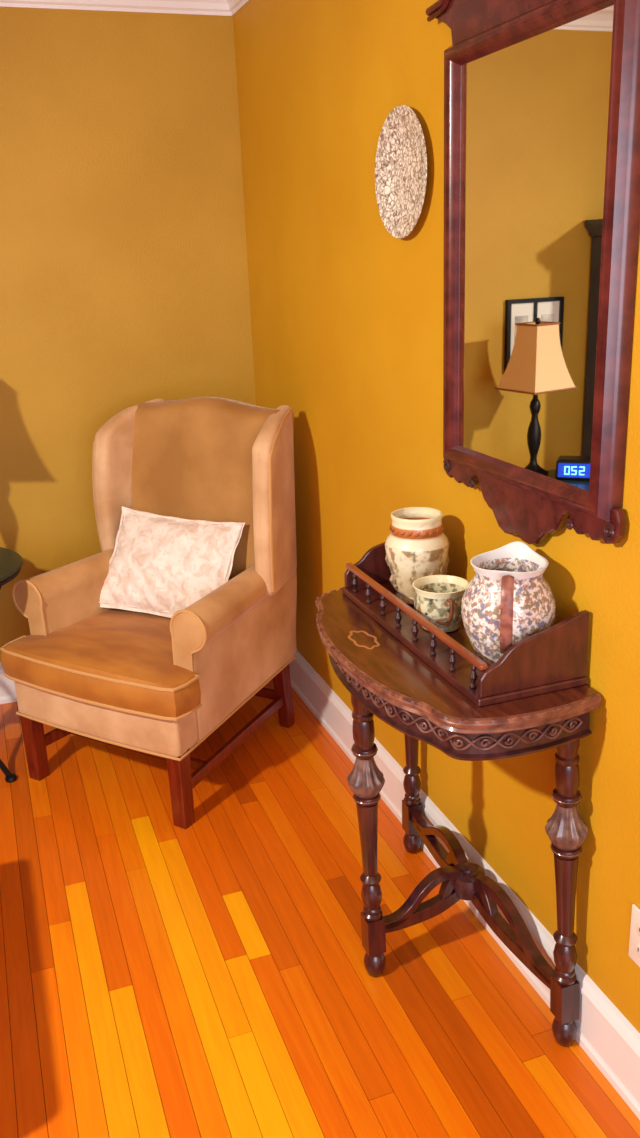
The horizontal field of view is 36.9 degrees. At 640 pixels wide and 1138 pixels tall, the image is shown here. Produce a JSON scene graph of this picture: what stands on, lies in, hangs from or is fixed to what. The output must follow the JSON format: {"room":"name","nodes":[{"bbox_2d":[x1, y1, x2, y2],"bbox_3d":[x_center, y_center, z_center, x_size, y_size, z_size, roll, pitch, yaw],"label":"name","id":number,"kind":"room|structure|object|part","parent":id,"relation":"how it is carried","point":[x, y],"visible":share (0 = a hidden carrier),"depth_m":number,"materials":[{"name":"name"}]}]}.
{"room":"living room","nodes":[
{"label":"living room","id":0,"kind":"room"},
{"bbox_2d":[0,7,255,661],"bbox_3d":[-2.248,-0.508,2.999,4.216,2.460,0.100,-9,19,-18],"label":"wall","id":1,"kind":"structure","parent":0,"point":[124,281],"depth_m":3.34,"materials":[{"name":"yellow paint"}]},
{"bbox_2d":[0,662,16,703],"bbox_3d":[-2.194,0.580,3.296,4.198,0.164,0.018,-9,19,-18],"label":"baseboard","id":2,"kind":"structure","parent":1,"relation":"attached to","point":[7,686],"depth_m":3.64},
{"bbox_2d":[0,0,230,15],"bbox_3d":[-2.265,-1.610,2.554,4.216,0.088,0.066,-9,19,-18],"label":"trim","id":3,"kind":"structure","parent":1,"relation":"attached to","point":[186,7],"depth_m":3.14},
{"bbox_2d":[0,679,639,1137],"bbox_3d":[-1.124,1.515,0.686,4.321,0.060,6.156,-9,19,-18],"label":"floor","id":4,"kind":"structure","parent":0,"point":[228,989],"depth_m":2.21,"materials":[{"name":"brown wood"}]},
{"bbox_2d":[0,547,22,782],"bbox_3d":[-1.182,0.335,3.061,0.544,0.700,0.544,-9,19,-18],"label":"side table","id":5,"kind":"object","parent":4,"relation":"on","point":[11,562],"visible":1,"depth_m":3.01,"materials":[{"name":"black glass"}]},
{"bbox_3d":[-1.038,0.356,3.006,0.215,0.676,0.018,5,20,22],"label":"leg","id":6,"kind":"part","parent":5,"relation":"part of","materials":[{"name":"black metal"}]},
{"bbox_3d":[-1.195,0.009,2.954,0.544,0.014,0.544,-9,19,-18],"label":"glass","id":7,"kind":"part","parent":5,"relation":"part of","materials":[{"name":"grey"}]},
{"bbox_2d":[0,397,296,828],"bbox_3d":[-0.509,0.075,3.059,0.762,1.144,0.811,8,21,30],"label":"chair","id":8,"kind":"object","parent":4,"relation":"on","point":[151,685],"visible":0.88,"depth_m":3.00,"materials":[{"name":"fabric"}]},
{"bbox_3d":[-0.915,0.555,3.079,0.050,0.250,0.050,8,21,30],"label":"leg","id":9,"kind":"part","parent":8,"relation":"part of","materials":[{"name":"red wood"}]},
{"bbox_3d":[-0.767,0.164,3.229,0.119,0.417,0.497,11,22,34],"label":"arm","id":10,"kind":"part","parent":8,"relation":"part of","materials":[{"name":"beige fabric"}]},
{"bbox_2d":[1,608,200,717],"bbox_3d":[-0.565,0.245,3.006,0.711,0.135,0.569,8,21,30],"label":"seat cushion","id":11,"kind":"object","parent":8,"relation":"on","point":[120,660],"depth_m":2.82,"materials":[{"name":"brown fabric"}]},
{"bbox_2d":[99,506,244,617],"bbox_3d":[-0.494,-0.010,3.102,0.528,0.316,0.195,7,20,26],"label":"throw pillow","id":12,"kind":"object","parent":8,"relation":"on","point":[160,565],"visible":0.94,"depth_m":3.05,"materials":[{"name":"white fabric"}]},
{"bbox_3d":[-0.403,0.631,2.786,0.050,0.250,0.050,8,21,30],"label":"leg","id":13,"kind":"part","parent":8,"relation":"part of","materials":[{"name":"red wood"}]},
{"bbox_3d":[-0.385,-0.142,3.221,0.572,0.844,0.275,8,21,30],"label":"backrest","id":14,"kind":"part","parent":8,"relation":"part of","materials":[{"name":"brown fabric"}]},
{"bbox_3d":[-0.261,0.239,2.939,0.119,0.417,0.497,6,20,25],"label":"arm","id":15,"kind":"part","parent":8,"relation":"part of","materials":[{"name":"beige fabric"}]},
{"bbox_3d":[-0.223,0.244,3.018,0.041,0.343,0.639,6,20,24],"label":"panel","id":16,"kind":"part","parent":8,"relation":"part of","materials":[{"name":"fabric"}]},
{"bbox_3d":[-0.127,0.427,3.333,0.049,0.275,0.078,8,21,30],"label":"leg","id":17,"kind":"part","parent":8,"relation":"part of","materials":[{"name":"red wood"}]},
{"bbox_2d":[315,588,601,1046],"bbox_3d":[0.226,0.525,2.160,0.379,0.796,0.802,-9,19,-18],"label":"console table","id":18,"kind":"object","parent":4,"relation":"on","point":[386,680],"visible":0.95,"depth_m":1.95,"materials":[{"name":"brown wood"}]},
{"bbox_3d":[0.099,0.443,2.065,0.083,0.091,0.083,-9,19,-18],"label":"ribbed bulb","id":19,"kind":"part","parent":18,"relation":"part of","materials":[{"name":"brown wood"}]},
{"bbox_3d":[0.107,0.594,2.110,0.060,0.705,0.069,-9,19,-18],"label":"leg","id":20,"kind":"part","parent":18,"relation":"part of","materials":[{"name":"brown wood"}]},
{"bbox_3d":[0.243,0.446,2.543,0.060,0.705,0.060,-9,19,-18],"label":"leg","id":21,"kind":"part","parent":18,"relation":"part of","materials":[{"name":"brown wood"}]},
{"bbox_2d":[342,542,588,706],"bbox_3d":[0.274,0.068,2.037,0.231,0.145,0.678,-9,19,-18],"label":"tray","id":22,"kind":"object","parent":18,"relation":"on","point":[554,658],"visible":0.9,"depth_m":1.78,"materials":[{"name":"brown wood"}]},
{"bbox_3d":[0.164,-0.033,2.330,0.224,0.130,0.012,-9,19,-18],"label":"panel","id":23,"kind":"part","parent":22,"relation":"part of","materials":[{"name":"brown wood"}]},
{"bbox_2d":[385,507,448,604],"bbox_3d":[0.222,-0.029,2.193,0.146,0.204,0.146,-9,19,-18],"label":"vase","id":24,"kind":"object","parent":22,"relation":"on","point":[416,546],"visible":0.82,"depth_m":2.14,"materials":[{"name":"beige ceramic"}]},
{"bbox_3d":[0.180,0.083,2.006,0.016,0.012,0.660,-9,19,-18],"label":"rail","id":25,"kind":"part","parent":22,"relation":"part of","materials":[{"name":"brown wood"}]},
{"bbox_2d":[412,575,468,631],"bbox_3d":[0.257,0.077,2.039,0.120,0.097,0.120,11,23,35],"label":"cup","id":26,"kind":"object","parent":22,"relation":"on","point":[438,598],"visible":0.85,"depth_m":2.00,"materials":[{"name":"ceramic"}]},
{"bbox_3d":[0.268,0.087,1.974,0.009,0.057,0.030,-5,18,-9],"label":"handle","id":27,"kind":"part","parent":26,"relation":"part of","materials":[{"name":"brown ceramic"}]},
{"bbox_2d":[461,541,555,666],"bbox_3d":[0.357,0.078,1.825,0.180,0.221,0.180,-14,21,-31],"label":"pitcher","id":28,"kind":"object","parent":22,"relation":"on","point":[508,599],"visible":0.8,"depth_m":1.76,"materials":[{"name":"ceramic"}]},
{"bbox_3d":[0.338,0.087,1.735,0.022,0.153,0.059,2,19,12],"label":"handle","id":29,"kind":"part","parent":28,"relation":"part of","materials":[{"name":"brown ceramic"}]},
{"bbox_3d":[0.388,0.153,1.740,0.224,0.130,0.012,-9,19,-18],"label":"panel","id":30,"kind":"part","parent":22,"relation":"part of","materials":[{"name":"brown wood"}]},
{"bbox_3d":[0.487,0.646,1.904,0.060,0.705,0.080,-9,19,-18],"label":"leg","id":31,"kind":"part","parent":18,"relation":"part of","materials":[{"name":"brown wood"}]},
{"bbox_3d":[0.478,0.494,1.862,0.083,0.091,0.083,-9,19,-18],"label":"ribbed bulb","id":32,"kind":"part","parent":18,"relation":"part of","materials":[{"name":"brown wood"}]},
{"bbox_2d":[233,0,639,1032],"bbox_3d":[0.812,0.041,0.960,0.100,2.460,6.156,-9,19,-18],"label":"wall","id":33,"kind":"structure","parent":0,"point":[347,314],"depth_m":2.40,"materials":[{"name":"yellow paint"}]},
{"bbox_2d":[227,0,250,15],"bbox_3d":[0.706,-1.058,0.518,0.066,0.088,6.056,-9,19,-18],"label":"trim","id":34,"kind":"structure","parent":33,"relation":"attached to","point":[235,6],"depth_m":3.17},
{"bbox_2d":[375,105,427,238],"bbox_3d":[0.191,-0.905,2.196,0.022,0.282,0.282,-9,19,-18],"label":"wall plate","id":35,"kind":"object","parent":33,"relation":"attached to","point":[401,166],"visible":1,"depth_m":2.21,"materials":[{"name":"ceramic"}]},
{"bbox_2d":[289,651,639,1119],"bbox_3d":[0.816,1.133,1.249,0.018,0.164,6.056,-9,19,-18],"label":"baseboard","id":36,"kind":"structure","parent":33,"relation":"attached to","point":[604,1033],"depth_m":2.16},
{"bbox_2d":[426,0,639,543],"bbox_3d":[0.371,-0.639,1.740,0.044,1.218,0.769,-9,19,-18],"label":"wall mirror","id":37,"kind":"object","parent":33,"relation":"attached to","point":[542,97],"visible":1,"depth_m":1.71,"materials":[{"name":"brown wood"}]},
{"bbox_3d":[0.260,-1.177,1.824,0.016,0.176,0.240,-9,19,-18],"label":"crest moulding","id":38,"kind":"part","parent":37,"relation":"part of","materials":[{"name":"wood"}]},
{"bbox_3d":[0.260,-1.165,1.828,0.010,0.170,0.239,-9,19,-18],"label":"crest moulding","id":39,"kind":"part","parent":37,"relation":"part of","materials":[{"name":"wood"}]},
{"bbox_3d":[0.376,-0.557,1.768,0.004,0.754,0.502,-9,19,-18],"label":"glass","id":40,"kind":"part","parent":37,"relation":"part of","materials":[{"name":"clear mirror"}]},
{"bbox_2d":[628,904,639,966],"bbox_3d":[0.587,0.678,1.746,0.009,0.116,0.072,-9,19,-18],"label":"wall outlet","id":41,"kind":"object","parent":33,"relation":"attached to","point":[634,942],"visible":1,"depth_m":1.76,"materials":[{"name":"beige plastic"}]},
{"bbox_2d":[635,944,639,957],"bbox_3d":[0.586,0.700,1.752,0.002,0.028,0.033,-9,19,-18],"label":"receptacle","id":42,"kind":"object","parent":41,"relation":"attached to","point":[637,946],"depth_m":1.76,"materials":[{"name":"grey plastic"}]}
]}

